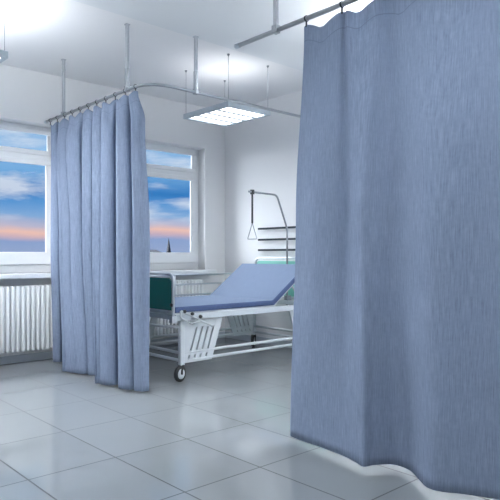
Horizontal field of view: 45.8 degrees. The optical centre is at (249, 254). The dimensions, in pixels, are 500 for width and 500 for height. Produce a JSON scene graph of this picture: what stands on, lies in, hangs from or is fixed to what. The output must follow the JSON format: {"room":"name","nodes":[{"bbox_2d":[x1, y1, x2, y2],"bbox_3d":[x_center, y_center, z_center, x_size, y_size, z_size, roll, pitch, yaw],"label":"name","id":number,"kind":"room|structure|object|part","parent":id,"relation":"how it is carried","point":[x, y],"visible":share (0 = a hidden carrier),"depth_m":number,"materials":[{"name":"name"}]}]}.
{"room":"hospital room","nodes":[
{"label":"hospital room","id":0,"kind":"room"},
{"bbox_2d":[0,64,224,356],"bbox_3d":[-3.456,-0.390,4.873,8.250,2.880,0.260,0,0,-42],"label":"wall","id":1,"kind":"structure","parent":0,"point":[29,97],"depth_m":6.93,"materials":[{"name":"paint"}]},
{"bbox_2d":[0,285,52,353],"bbox_3d":[-2.304,0.610,5.628,1.060,0.630,0.174,0,0,-42],"label":"radiator","id":2,"kind":"object","parent":1,"relation":"attached to","point":[25,311],"visible":0.88,"depth_m":5.67,"materials":[{"name":"metal"}]},
{"bbox_2d":[0,332,224,364],"bbox_3d":[-3.369,1.012,4.768,8.238,0.075,0.012,0,0,-42],"label":"baseboard","id":3,"kind":"structure","parent":1,"relation":"attached to","point":[41,355],"depth_m":5.88,"materials":[{"name":"tile"}]},
{"bbox_2d":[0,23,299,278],"bbox_3d":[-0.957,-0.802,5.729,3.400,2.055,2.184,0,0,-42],"label":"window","id":4,"kind":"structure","parent":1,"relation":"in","point":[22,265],"depth_m":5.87,"materials":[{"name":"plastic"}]},
{"bbox_3d":[-2.351,0.203,5.671,1.260,0.045,0.332,0,0,-42],"label":"sill","id":5,"kind":"part","parent":4,"relation":"part of","materials":[{"name":"white stone"}]},
{"bbox_3d":[-2.457,-1.151,5.787,1.090,0.258,0.022,0,0,-42],"label":"transom sash","id":6,"kind":"part","parent":4,"relation":"part of","materials":[{"name":"plastic"}]},
{"bbox_3d":[-2.457,-0.437,5.787,1.090,1.074,0.022,0,0,-42],"label":"sash","id":7,"kind":"part","parent":4,"relation":"part of","materials":[{"name":"plastic"}]},
{"bbox_3d":[-1.744,-1.576,5.539,0.036,0.508,0.036,0,0,-42],"label":"ceiling post","id":8,"kind":"part","parent":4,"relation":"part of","materials":[{"name":"metal"}]},
{"bbox_2d":[49,84,149,391],"bbox_3d":[-1.394,-0.150,5.083,0.213,2.355,1.738,0,0,-40],"label":"curtain","id":9,"kind":"object","parent":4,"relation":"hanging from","point":[100,221],"visible":1,"depth_m":4.80,"materials":[{"name":"fabric"}]},
{"bbox_3d":[-0.973,-1.576,4.693,0.036,0.508,0.036,0,0,-42],"label":"ceiling post","id":10,"kind":"part","parent":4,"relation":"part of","materials":[{"name":"metal"}]},
{"bbox_3d":[-0.499,-1.554,5.948,2.428,0.552,1.891,0,0,-42],"label":"curtain rail","id":11,"kind":"part","parent":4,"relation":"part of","materials":[{"name":"silver metal"}]},
{"bbox_3d":[-0.436,-1.541,4.769,0.036,0.438,0.036,0,0,-42],"label":"ceiling post","id":12,"kind":"part","parent":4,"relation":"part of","materials":[{"name":"metal"}]},
{"bbox_2d":[149,279,202,335],"bbox_3d":[-0.970,0.610,6.843,0.970,0.630,0.174,0,0,-42],"label":"radiator","id":13,"kind":"object","parent":1,"relation":"attached to","point":[181,289],"visible":0.2,"depth_m":6.87,"materials":[{"name":"metal"}]},
{"bbox_2d":[146,142,216,273],"bbox_3d":[-0.993,-0.547,6.928,1.260,1.545,0.362,0,0,-42],"label":"window","id":14,"kind":"structure","parent":1,"relation":"in","point":[173,263],"depth_m":7.23,"materials":[{"name":"plastic"}]},
{"bbox_3d":[-1.089,-1.151,7.033,1.090,0.258,0.022,0,0,-42],"label":"transom sash","id":15,"kind":"part","parent":14,"relation":"part of","materials":[{"name":"plastic"}]},
{"bbox_3d":[-1.089,-0.437,7.033,1.090,1.074,0.022,0,0,-42],"label":"sash","id":16,"kind":"part","parent":14,"relation":"part of","materials":[{"name":"plastic"}]},
{"bbox_3d":[-0.983,0.203,6.917,1.260,0.045,0.332,0,0,-42],"label":"sill","id":17,"kind":"part","parent":14,"relation":"part of","materials":[{"name":"white stone"}]},
{"bbox_2d":[0,0,302,106],"bbox_3d":[-2.795,-1.930,4.183,8.700,0.200,2.250,0,0,-42],"label":"ceiling","id":18,"kind":"structure","parent":0,"point":[39,34],"depth_m":5.49,"materials":[{"name":"paint"}]},
{"bbox_2d":[0,0,7,62],"bbox_3d":[-2.089,-1.590,4.136,0.540,0.480,0.690,0,0,-42],"label":"lamp","id":19,"kind":"object","parent":18,"relation":"hanging from","point":[3,54],"visible":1,"depth_m":4.06,"materials":[{"name":"metal"}]},
{"bbox_2d":[183,54,270,126],"bbox_3d":[-0.231,-1.590,5.801,0.540,0.480,0.690,0,0,-42],"label":"lamp","id":20,"kind":"object","parent":18,"relation":"hanging from","point":[227,113],"visible":0.99,"depth_m":5.71,"materials":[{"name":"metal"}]},
{"bbox_2d":[73,0,372,70],"bbox_3d":[0.538,-1.895,0.523,8.700,0.270,7.650,0,0,-42],"label":"ceiling","id":21,"kind":"structure","parent":0,"point":[225,23],"depth_m":4.41,"materials":[{"name":"paint"}]},
{"bbox_2d":[234,0,359,48],"bbox_3d":[0.924,-1.527,2.610,0.038,0.466,3.015,0,0,-42],"label":"rail","id":22,"kind":"object","parent":21,"relation":"attached to","point":[276,28],"visible":1,"depth_m":3.43,"materials":[{"name":"metal"}]},
{"bbox_3d":[0.151,-1.541,3.458,0.036,0.438,0.036,0,0,-42],"label":"ceiling post","id":23,"kind":"part","parent":22,"relation":"part of","materials":[{"name":"metal"}]},
{"bbox_2d":[290,0,499,499],"bbox_3d":[1.003,-0.153,2.454,0.144,2.349,2.359,0,0,-42],"label":"curtain","id":24,"kind":"object","parent":22,"relation":"hanging from","point":[396,339],"visible":1,"depth_m":2.82,"materials":[{"name":"fabric"}]},
{"bbox_2d":[0,337,497,499],"bbox_3d":[-0.220,1.125,1.355,8.700,0.150,9.900,0,0,-42],"label":"floor","id":25,"kind":"structure","parent":0,"point":[221,432],"depth_m":3.33,"materials":[{"name":"tile"}]},
{"bbox_2d":[149,190,294,381],"bbox_3d":[-0.274,0.189,5.848,1.950,1.722,1.111,0,0,-42],"label":"hospital bed","id":26,"kind":"object","parent":25,"relation":"on","point":[250,290],"visible":0.61,"depth_m":5.59,"materials":[{"name":"metal"}]},
{"bbox_3d":[-1.078,0.725,5.781,0.454,0.350,0.024,0,0,-42],"label":"panel","id":27,"kind":"part","parent":26,"relation":"part of","materials":[{"name":"metal"}]},
{"bbox_3d":[-0.981,0.321,5.206,0.016,0.264,1.024,0,0,-42],"label":"panel","id":28,"kind":"part","parent":26,"relation":"part of","materials":[{"name":"green plastic"}]},
{"bbox_3d":[-0.977,0.350,5.210,0.050,0.410,1.085,0,0,-42],"label":"footboard","id":29,"kind":"part","parent":26,"relation":"part of","materials":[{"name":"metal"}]},
{"bbox_3d":[-0.570,0.730,4.918,0.040,0.370,0.040,0,0,-42],"label":"leg","id":30,"kind":"part","parent":26,"relation":"part of","materials":[{"name":"metal"}]},
{"bbox_3d":[-0.738,0.372,6.157,1.500,0.346,0.029,0,0,-42],"label":"rail","id":31,"kind":"part","parent":26,"relation":"part of","materials":[{"name":"metal"}]},
{"bbox_3d":[-0.418,0.725,5.056,0.454,0.350,0.024,0,0,-42],"label":"panel","id":32,"kind":"part","parent":26,"relation":"part of","materials":[{"name":"metal"}]},
{"bbox_3d":[-0.264,0.848,5.859,1.746,0.092,1.006,0,0,-42],"label":"frame","id":33,"kind":"part","parent":26,"relation":"part of","materials":[{"name":"metal"}]},
{"bbox_3d":[-0.279,0.516,5.846,1.840,0.052,1.046,0,0,-42],"label":"mattress frame","id":34,"kind":"part","parent":26,"relation":"part of","materials":[{"name":"white metal"}]},
{"bbox_3d":[-0.344,0.288,5.787,1.634,0.384,0.980,0,0,-42],"label":"mattress","id":35,"kind":"part","parent":26,"relation":"part of","materials":[{"name":"blue fabric"}]},
{"bbox_3d":[-0.110,0.725,6.663,0.454,0.350,0.024,0,0,-42],"label":"panel","id":36,"kind":"part","parent":26,"relation":"part of","materials":[{"name":"metal"}]},
{"bbox_3d":[0.023,-0.244,6.094,0.009,0.168,0.145,0,0,-42],"label":"handle","id":37,"kind":"part","parent":26,"relation":"part of","materials":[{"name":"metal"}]},
{"bbox_3d":[0.042,0.730,6.801,0.040,0.370,0.040,0,0,-42],"label":"leg","id":38,"kind":"part","parent":26,"relation":"part of","materials":[{"name":"metal"}]},
{"bbox_3d":[0.428,0.289,6.489,0.050,0.532,1.085,0,0,-42],"label":"headboard","id":39,"kind":"part","parent":26,"relation":"part of","materials":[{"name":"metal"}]},
{"bbox_3d":[0.424,0.260,6.486,0.016,0.386,1.024,0,0,-42],"label":"panel","id":40,"kind":"part","parent":26,"relation":"part of","materials":[{"name":"plastic"}]},
{"bbox_3d":[0.550,0.725,5.938,0.454,0.350,0.024,0,0,-42],"label":"panel","id":41,"kind":"part","parent":26,"relation":"part of","materials":[{"name":"metal"}]},
{"bbox_2d":[225,90,301,340],"bbox_3d":[2.904,-0.390,4.200,0.250,2.880,9.900,0,0,-42],"label":"wall","id":42,"kind":"structure","parent":0,"point":[261,154],"depth_m":7.03,"materials":[{"name":"paint"}]},
{"bbox_2d":[225,332,291,347],"bbox_3d":[2.845,1.012,4.070,0.012,0.075,9.388,0,0,-42],"label":"baseboard","id":43,"kind":"structure","parent":42,"relation":"attached to","point":[239,337],"depth_m":7.08,"materials":[{"name":"tile"}]},
{"bbox_2d":[258,249,294,250],"bbox_3d":[0.475,-0.058,6.644,0.050,0.023,1.085,0,0,-42],"label":"wall rail","id":44,"kind":"object","parent":42,"relation":"attached to","point":[258,249],"visible":0.62,"depth_m":6.81,"materials":[{"name":"metal"}]},
{"bbox_2d":[258,226,295,229],"bbox_3d":[0.475,-0.310,6.644,0.050,0.023,1.085,0,0,-42],"label":"wall rail","id":45,"kind":"object","parent":42,"relation":"attached to","point":[287,226],"visible":0.56,"depth_m":6.79,"materials":[{"name":"metal"}]},
{"bbox_2d":[258,238,295,240],"bbox_3d":[0.475,-0.180,6.644,0.050,0.023,1.085,0,0,-42],"label":"wall rail","id":46,"kind":"object","parent":42,"relation":"attached to","point":[271,238],"visible":0.56,"depth_m":6.80,"materials":[{"name":"metal"}]},
{"label":"outside","id":47,"kind":"structure","parent":0,"visible":0},
{"bbox_3d":[-85.271,10.300,219.895,470.000,0.500,360.000,0,0,-42],"label":"ground","id":48,"kind":"structure","parent":47,"visible":0},
{"bbox_2d":[150,239,170,252],"bbox_3d":[-36.425,2.300,176.463,28.750,15.500,10.800,0,0,-42],"label":"church","id":49,"kind":"structure","parent":48,"relation":"on","point":[168,245],"depth_m":184.51,"materials":[{"name":"stone"}]}
]}

